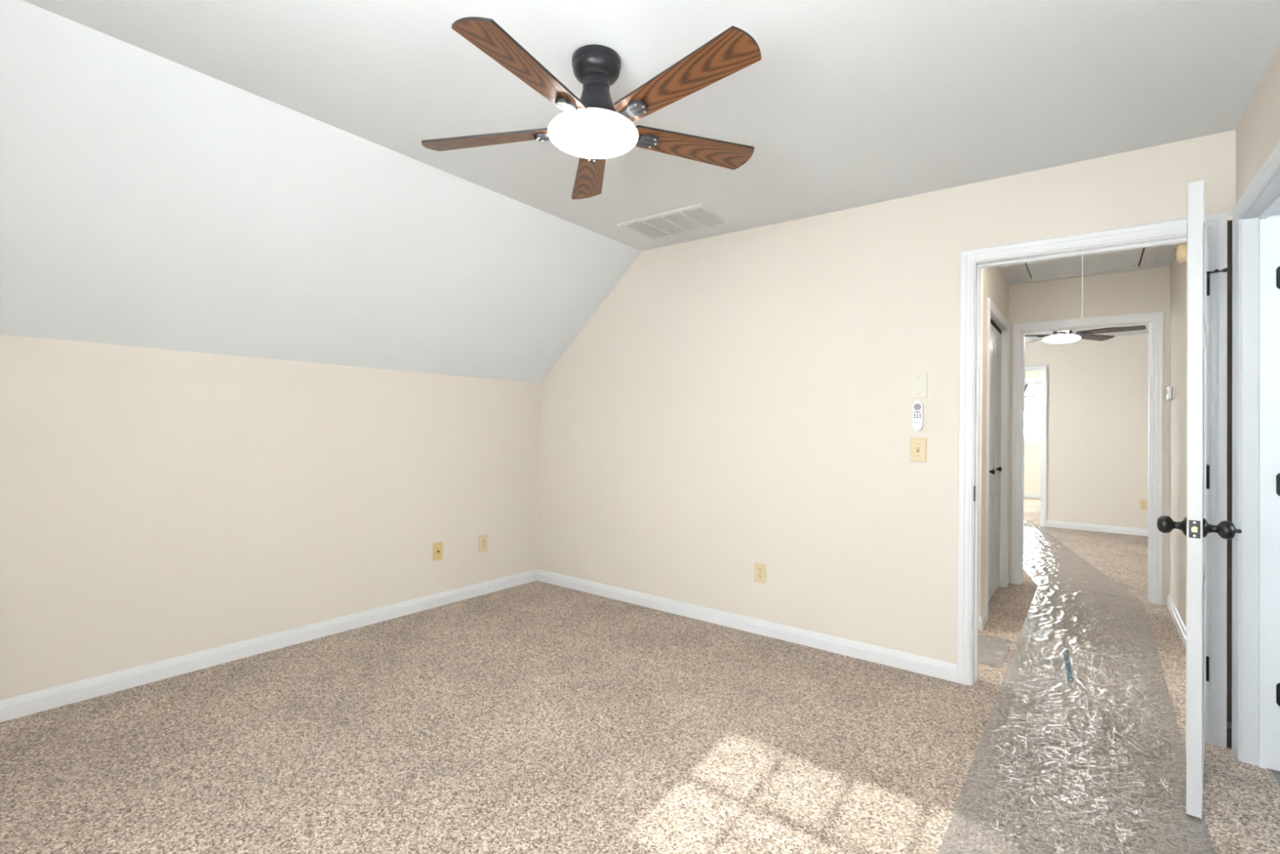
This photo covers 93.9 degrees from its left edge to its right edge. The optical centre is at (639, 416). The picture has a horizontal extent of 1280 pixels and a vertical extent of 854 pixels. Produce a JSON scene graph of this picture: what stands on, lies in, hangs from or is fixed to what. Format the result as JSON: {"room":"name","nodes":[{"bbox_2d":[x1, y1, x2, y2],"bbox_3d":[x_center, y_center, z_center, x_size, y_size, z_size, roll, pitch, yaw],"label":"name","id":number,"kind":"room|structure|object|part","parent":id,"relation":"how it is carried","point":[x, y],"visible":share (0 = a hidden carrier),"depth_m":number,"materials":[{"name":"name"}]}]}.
{"room":"empty bedroom","nodes":[
{"label":"empty bedroom","id":0,"kind":"room"},
{"bbox_2d":[0,333,540,699],"bbox_3d":[-2.139,0.462,3.118,0.200,1.549,4.180,0,-1,37],"label":"wall","id":1,"kind":"structure","parent":0,"point":[157,504],"depth_m":3.01,"materials":[{"name":"beige paint"}]},
{"bbox_2d":[0,568,537,722],"bbox_3d":[-2.005,1.196,3.122,0.014,0.086,3.980,0,-1,37],"label":"baseboard","id":2,"kind":"structure","parent":1,"relation":"attached to","point":[20,705],"depth_m":3.01,"materials":[{"name":"white paint"}]},
{"bbox_2d":[432,542,443,560],"bbox_3d":[-1.345,0.898,3.990,0.017,0.116,0.073,0,-1,37],"label":"outlet","id":3,"kind":"object","parent":1,"relation":"attached to","point":[437,547],"visible":1,"depth_m":3.99,"materials":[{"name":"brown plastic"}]},
{"bbox_2d":[479,534,487,551],"bbox_3d":[-1.124,0.906,4.290,0.008,0.116,0.073,0,-1,37],"label":"wall outlet","id":4,"kind":"object","parent":1,"relation":"attached to","point":[482,539],"visible":1,"depth_m":4.29,"materials":[{"name":"beige plastic"}]},
{"bbox_2d":[0,0,1279,383],"bbox_3d":[-0.398,-0.830,1.806,4.650,1.051,4.230,0,-1,37],"label":"ceiling","id":5,"kind":"structure","parent":0,"point":[246,178],"depth_m":2.31,"materials":[{"name":"white paint"}]},
{"bbox_2d":[421,17,761,199],"bbox_3d":[-0.130,-1.043,1.955,1.166,0.292,1.171,0,-1,37],"label":"ceiling fan","id":6,"kind":"object","parent":5,"relation":"hanging from","point":[590,127],"visible":1,"depth_m":1.89,"materials":[{"name":"brown wood"}]},
{"bbox_3d":[-0.501,-0.949,2.045,0.497,0.008,0.131,-2,12,9],"label":"blade","id":7,"kind":"part","parent":6,"relation":"part of","materials":[{"name":"brown wood"}]},
{"bbox_3d":[-0.306,-0.959,1.661,0.131,0.008,0.497,12,6,27],"label":"blade","id":8,"kind":"part","parent":6,"relation":"part of","materials":[{"name":"brown wood"}]},
{"bbox_3d":[-0.196,-0.956,2.349,0.131,0.008,0.497,-14,1,-9],"label":"blade","id":9,"kind":"part","parent":6,"relation":"part of","materials":[{"name":"brown wood"}]},
{"bbox_3d":[-0.155,-0.937,1.987,0.298,0.080,0.298,0,-1,37],"label":"light globe","id":10,"kind":"part","parent":6,"relation":"part of","materials":[{"name":"white glass"}]},
{"bbox_3d":[0.119,-0.971,1.727,0.497,0.008,0.131,-2,-13,45],"label":"blade","id":11,"kind":"part","parent":6,"relation":"part of","materials":[{"name":"brown wood"}]},
{"bbox_3d":[0.188,-0.969,2.152,0.497,0.008,0.131,-1,-13,-27],"label":"blade","id":12,"kind":"part","parent":6,"relation":"part of","materials":[{"name":"brown wood"}]},
{"bbox_2d":[617,203,734,240],"bbox_3d":[0.211,-1.151,3.569,0.600,0.015,0.366,0,-1,37],"label":"ceiling vent","id":13,"kind":"object","parent":5,"relation":"in","point":[698,217],"visible":1,"depth_m":3.54,"materials":[{"name":"white metal"}]},
{"bbox_2d":[0,497,1279,853],"bbox_3d":[3.446,1.424,5.452,6.500,0.120,14.880,0,-1,37],"label":"floor","id":14,"kind":"structure","parent":0,"point":[536,717],"depth_m":2.29,"materials":[{"name":"beige carpet"}]},
{"bbox_2d":[1023,519,1121,593],"bbox_3d":[4.284,1.383,6.507,0.620,0.012,4.300,1,-1,24],"label":"plastic film","id":15,"kind":"object","parent":14,"relation":"on","point":[1024,519],"visible":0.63,"depth_m":6.38,"materials":[{"name":"clear plastic"}]},
{"bbox_2d":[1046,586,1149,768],"bbox_3d":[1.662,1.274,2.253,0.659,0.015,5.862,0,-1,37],"label":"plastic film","id":16,"kind":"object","parent":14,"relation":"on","point":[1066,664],"visible":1,"depth_m":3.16,"materials":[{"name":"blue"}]},
{"bbox_2d":[537,129,1235,663],"bbox_3d":[0.879,0.022,3.541,4.500,2.540,0.115,0,-1,37],"label":"wall","id":17,"kind":"structure","parent":0,"point":[735,401],"depth_m":3.42,"materials":[{"name":"beige paint"}]},
{"bbox_2d":[537,568,956,682],"bbox_3d":[0.367,1.246,3.814,2.964,0.086,0.014,0,-1,37],"label":"baseboard","id":18,"kind":"structure","parent":17,"relation":"attached to","point":[946,670],"depth_m":3.51,"materials":[{"name":"white paint"}]},
{"bbox_2d":[754,562,766,583],"bbox_3d":[0.717,0.929,3.561,0.073,0.116,0.008,0,-1,37],"label":"wall outlet","id":19,"kind":"object","parent":17,"relation":"attached to","point":[760,568],"visible":1,"depth_m":3.56,"materials":[{"name":"beige plastic"}]},
{"bbox_2d":[757,573,762,578],"bbox_3d":[0.715,0.949,3.559,0.034,0.028,0.004,0,-1,37],"label":"receptacle","id":20,"kind":"object","parent":19,"relation":"attached to","point":[759,575],"depth_m":3.56,"materials":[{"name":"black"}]},
{"bbox_2d":[757,567,763,572],"bbox_3d":[0.716,0.910,3.560,0.034,0.028,0.004,0,-1,37],"label":"receptacle","id":21,"kind":"object","parent":19,"relation":"attached to","point":[759,569],"depth_m":3.56,"materials":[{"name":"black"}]},
{"bbox_2d":[909,373,927,398],"bbox_3d":[1.424,-0.159,3.058,0.083,0.124,0.006,0,-1,37],"label":"blank wall plate","id":22,"kind":"object","parent":17,"relation":"attached to","point":[918,382],"visible":1,"depth_m":3.06,"materials":[{"name":"beige plastic"}]},
{"bbox_2d":[910,437,926,461],"bbox_3d":[1.416,0.166,3.047,0.075,0.118,0.018,0,-1,37],"label":"light switch","id":23,"kind":"object","parent":17,"relation":"attached to","point":[917,446],"visible":1,"depth_m":3.05,"materials":[{"name":"beige plastic"}]},
{"bbox_2d":[912,400,924,430],"bbox_3d":[1.417,-0.006,3.048,0.050,0.150,0.024,0,-1,37],"label":"remote control","id":24,"kind":"object","parent":17,"relation":"attached to","point":[917,406],"visible":1,"depth_m":3.04,"materials":[{"name":"white plastic"}]},
{"bbox_2d":[956,212,1227,747],"bbox_3d":[1.982,0.242,2.701,0.946,2.111,0.151,0,-1,37],"label":"door frame","id":25,"kind":"structure","parent":17,"relation":"attached to","point":[1175,231],"depth_m":2.61,"materials":[{"name":"white paint"}]},
{"bbox_3d":[1.626,0.372,2.907,0.004,0.074,0.032,0,-1,37],"label":"strike plate","id":26,"kind":"part","parent":25,"relation":"part of","materials":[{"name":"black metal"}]},
{"bbox_2d":[1156,179,1241,817],"bbox_3d":[2.016,0.261,2.155,0.203,2.029,0.698,0,-1,44],"label":"door","id":27,"kind":"structure","parent":17,"relation":"in","point":[1195,526],"depth_m":1.92,"materials":[{"name":"white paint"}]},
{"bbox_3d":[1.776,0.360,1.997,0.076,0.062,0.062,0,-1,44],"label":"knob","id":28,"kind":"part","parent":27,"relation":"part of","materials":[{"name":"black metal"}]},
{"bbox_3d":[1.774,0.359,1.913,0.027,0.056,0.003,0,-1,44],"label":"latch plate","id":29,"kind":"part","parent":27,"relation":"part of","materials":[{"name":"metal"}]},
{"bbox_3d":[1.858,0.360,1.918,0.076,0.062,0.062,0,-1,44],"label":"knob","id":30,"kind":"part","parent":27,"relation":"part of","materials":[{"name":"black metal"}]},
{"bbox_2d":[977,266,1008,615],"bbox_3d":[2.523,0.086,4.341,0.115,2.490,1.465,0,-1,37],"label":"wall","id":31,"kind":"structure","parent":0,"point":[994,285],"depth_m":3.80,"materials":[{"name":"beige paint"}]},
{"bbox_2d":[988,323,995,601],"bbox_3d":[2.412,0.318,4.143,0.072,1.978,0.501,0,-1,37],"label":"door","id":32,"kind":"structure","parent":31,"relation":"in","point":[991,471],"depth_m":4.26,"materials":[{"name":"white paint"}]},
{"bbox_3d":[2.459,0.383,4.180,0.040,0.036,0.036,0,-1,37],"label":"knob","id":33,"kind":"part","parent":32,"relation":"part of","materials":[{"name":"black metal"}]},
{"bbox_2d":[990,318,1001,333],"bbox_3d":[2.565,-0.685,4.371,0.030,0.025,1.010,0,-1,37],"label":"track","id":34,"kind":"object","parent":31,"relation":"attached to","point":[992,322],"visible":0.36,"depth_m":4.46,"materials":[{"name":"black metal"}]},
{"bbox_2d":[991,326,1001,597],"bbox_3d":[2.716,0.329,4.546,0.072,1.978,0.501,0,-1,37],"label":"door","id":35,"kind":"structure","parent":31,"relation":"in","point":[997,350],"depth_m":4.52,"materials":[{"name":"white paint"}]},
{"bbox_2d":[984,297,1009,622],"bbox_3d":[2.546,0.285,4.358,0.133,2.094,1.138,0,-1,37],"label":"door frame","id":36,"kind":"structure","parent":31,"relation":"attached to","point":[993,313],"depth_m":4.73,"materials":[{"name":"white paint"}]},
{"bbox_2d":[1023,370,1041,493],"bbox_3d":[7.085,0.298,11.585,2.900,2.440,0.200,0,-1,37],"label":"wall","id":37,"kind":"structure","parent":0,"point":[1032,452],"depth_m":11.23,"materials":[{"name":"beige paint"}]},
{"bbox_2d":[1023,493,1040,498],"bbox_3d":[7.001,1.473,11.481,2.900,0.086,0.014,0,-1,37],"label":"baseboard","id":38,"kind":"structure","parent":37,"relation":"attached to","point":[1025,495],"depth_m":11.21,"materials":[{"name":"white paint"}]},
{"bbox_2d":[1023,377,1041,444],"bbox_3d":[7.455,-0.113,11.291,0.680,1.255,0.240,0,-1,37],"label":"window","id":39,"kind":"structure","parent":37,"relation":"attached to","point":[1033,385],"depth_m":11.30,"materials":[{"name":"white paint"}]},
{"bbox_3d":[7.448,0.133,11.284,0.480,0.553,0.030,0,-1,37],"label":"sash","id":40,"kind":"part","parent":39,"relation":"part of","materials":[{"name":"white paint"}]},
{"bbox_3d":[7.474,-0.383,11.316,0.480,0.553,0.030,0,-1,37],"label":"sash","id":41,"kind":"part","parent":39,"relation":"part of","materials":[{"name":"white paint"}]},
{"bbox_3d":[7.474,-0.383,11.315,0.418,0.491,0.004,0,-1,37],"label":"pane","id":42,"kind":"part","parent":39,"relation":"part of","materials":[{"name":"clear glass"}]},
{"bbox_2d":[1024,333,1148,528],"bbox_3d":[5.592,0.214,7.703,5.600,2.440,0.115,0,-1,37],"label":"wall","id":43,"kind":"structure","parent":0,"point":[1097,438],"depth_m":7.51,"materials":[{"name":"beige paint"}]},
{"bbox_2d":[1024,364,1047,526],"bbox_3d":[4.973,0.375,8.155,0.958,2.111,0.133,0,-1,37],"label":"door frame","id":44,"kind":"structure","parent":43,"relation":"attached to","point":[1043,368],"depth_m":7.84,"materials":[{"name":"white paint"}]},
{"bbox_2d":[1046,520,1147,536],"bbox_3d":[6.536,1.394,6.876,3.087,0.086,0.014,0,-1,37],"label":"baseboard","id":45,"kind":"structure","parent":43,"relation":"attached to","point":[1077,526],"depth_m":7.48,"materials":[{"name":"white paint"}]},
{"bbox_2d":[1139,499,1147,509],"bbox_3d":[6.087,1.061,7.228,0.073,0.116,0.008,0,-1,37],"label":"wall outlet","id":46,"kind":"object","parent":43,"relation":"attached to","point":[1143,503],"visible":1,"depth_m":7.23,"materials":[{"name":"beige plastic"}]},
{"bbox_2d":[999,243,1178,341],"bbox_3d":[5.052,-1.105,7.064,5.900,0.160,10.485,0,-1,37],"label":"ceiling","id":47,"kind":"structure","parent":0,"point":[1166,254],"depth_m":4.58,"materials":[{"name":"white paint"}]},
{"bbox_2d":[1024,324,1146,343],"bbox_3d":[4.117,-0.894,5.817,1.219,0.331,1.175,0,-1,37],"label":"ceiling fan","id":48,"kind":"object","parent":47,"relation":"hanging from","point":[1061,336],"visible":0.74,"depth_m":5.74,"materials":[{"name":"brown wood"}]},
{"bbox_3d":[3.786,-0.809,5.973,0.517,0.008,0.131,1,12,18],"label":"blade","id":49,"kind":"part","parent":48,"relation":"part of","materials":[{"name":"brown wood"}]},
{"bbox_3d":[4.127,-0.766,5.854,0.304,0.076,0.304,0,-1,37],"label":"light globe","id":50,"kind":"part","parent":48,"relation":"part of","materials":[{"name":"white glass"}]},
{"bbox_3d":[3.920,-0.813,5.551,0.131,0.008,0.517,16,8,36],"label":"blade","id":51,"kind":"part","parent":48,"relation":"part of","materials":[{"name":"brown wood"}]},
{"bbox_3d":[4.502,-0.797,5.968,0.517,0.008,0.131,1,-13,-18],"label":"blade","id":52,"kind":"part","parent":48,"relation":"part of","materials":[{"name":"brown wood"}]},
{"bbox_3d":[4.362,-0.806,5.548,0.131,0.008,0.517,17,-10,-34],"label":"blade","id":53,"kind":"part","parent":48,"relation":"part of","materials":[{"name":"wood"}]},
{"bbox_2d":[1013,245,1159,319],"bbox_3d":[2.932,-0.868,3.970,0.800,0.480,1.515,0,-1,37],"label":"attic hatch","id":54,"kind":"object","parent":47,"relation":"attached to","point":[1144,258],"visible":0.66,"depth_m":4.28,"materials":[{"name":"white paint"}]},
{"bbox_3d":[2.866,-0.877,3.873,0.006,0.444,0.007,1,-1,-30],"label":"pull cord","id":55,"kind":"part","parent":54,"relation":"part of","materials":[{"name":"white fabric"}]},
{"bbox_3d":[2.936,-1.102,3.974,0.638,0.010,1.342,0,-1,37],"label":"panel","id":56,"kind":"part","parent":54,"relation":"part of","materials":[{"name":"white paint"}]},
{"bbox_3d":[2.936,-1.100,3.973,0.800,0.016,1.515,0,-1,37],"label":"frame","id":57,"kind":"part","parent":54,"relation":"part of","materials":[{"name":"white paint"}]},
{"bbox_2d":[1008,266,1170,605],"bbox_3d":[3.334,0.131,4.716,5.600,2.440,0.115,0,-1,37],"label":"wall","id":58,"kind":"structure","parent":0,"point":[1144,291],"depth_m":4.53,"materials":[{"name":"beige paint"}]},
{"bbox_2d":[1010,311,1163,605],"bbox_3d":[3.434,0.296,4.636,0.928,2.111,0.151,0,-1,37],"label":"door frame","id":59,"kind":"structure","parent":58,"relation":"attached to","point":[1154,321],"depth_m":4.42,"materials":[{"name":"white paint"}]},
{"bbox_2d":[1169,220,1232,748],"bbox_3d":[3.111,0.080,3.294,0.140,2.490,2.424,0,-1,37],"label":"wall","id":60,"kind":"structure","parent":0,"point":[1178,326],"depth_m":3.71,"materials":[{"name":"beige paint"}]},
{"bbox_2d":[1166,386,1174,399],"bbox_3d":[3.636,-0.162,4.098,0.035,0.088,0.116,0,-1,37],"label":"thermostat","id":61,"kind":"object","parent":60,"relation":"attached to","point":[1170,390],"visible":1,"depth_m":4.06,"materials":[{"name":"beige plastic"}]},
{"bbox_2d":[1166,594,1186,648],"bbox_3d":[3.088,1.283,3.366,0.014,0.086,2.285,0,-1,37],"label":"baseboard","id":62,"kind":"structure","parent":60,"relation":"attached to","point":[1180,625],"depth_m":3.78,"materials":[{"name":"white paint"}]},
{"bbox_2d":[1174,242,1186,263],"bbox_3d":[3.246,-0.984,3.588,0.048,0.120,0.120,0,-1,37],"label":"smoke detector","id":63,"kind":"object","parent":60,"relation":"attached to","point":[1180,253],"visible":0.94,"depth_m":3.55,"materials":[{"name":"beige plastic"}]},
{"bbox_2d":[1235,44,1279,204],"bbox_3d":[1.153,0.032,0.630,0.115,2.440,4.200,0,-1,36],"label":"wall","id":64,"kind":"structure","parent":0,"point":[1258,131],"depth_m":2.07,"materials":[{"name":"beige paint"}]},
{"bbox_2d":[1231,141,1279,771],"bbox_3d":[2.102,0.232,1.930,0.158,2.110,0.868,0,-1,37],"label":"door frame","id":65,"kind":"structure","parent":64,"relation":"attached to","point":[1255,331],"depth_m":2.23,"materials":[{"name":"white paint"}]},
{"bbox_3d":[1.776,0.075,4.379,1.122,2.490,2.305,0,-1,37],"label":"wall","id":66,"kind":"structure","parent":0,"visible":0},
{"bbox_2d":[977,608,986,630],"bbox_3d":[1.754,1.272,4.084,1.051,0.086,0.209,0,-1,37],"label":"baseboard","id":67,"kind":"structure","parent":66,"relation":"attached to","point":[982,619],"depth_m":3.71,"materials":[{"name":"white paint"}]}
]}

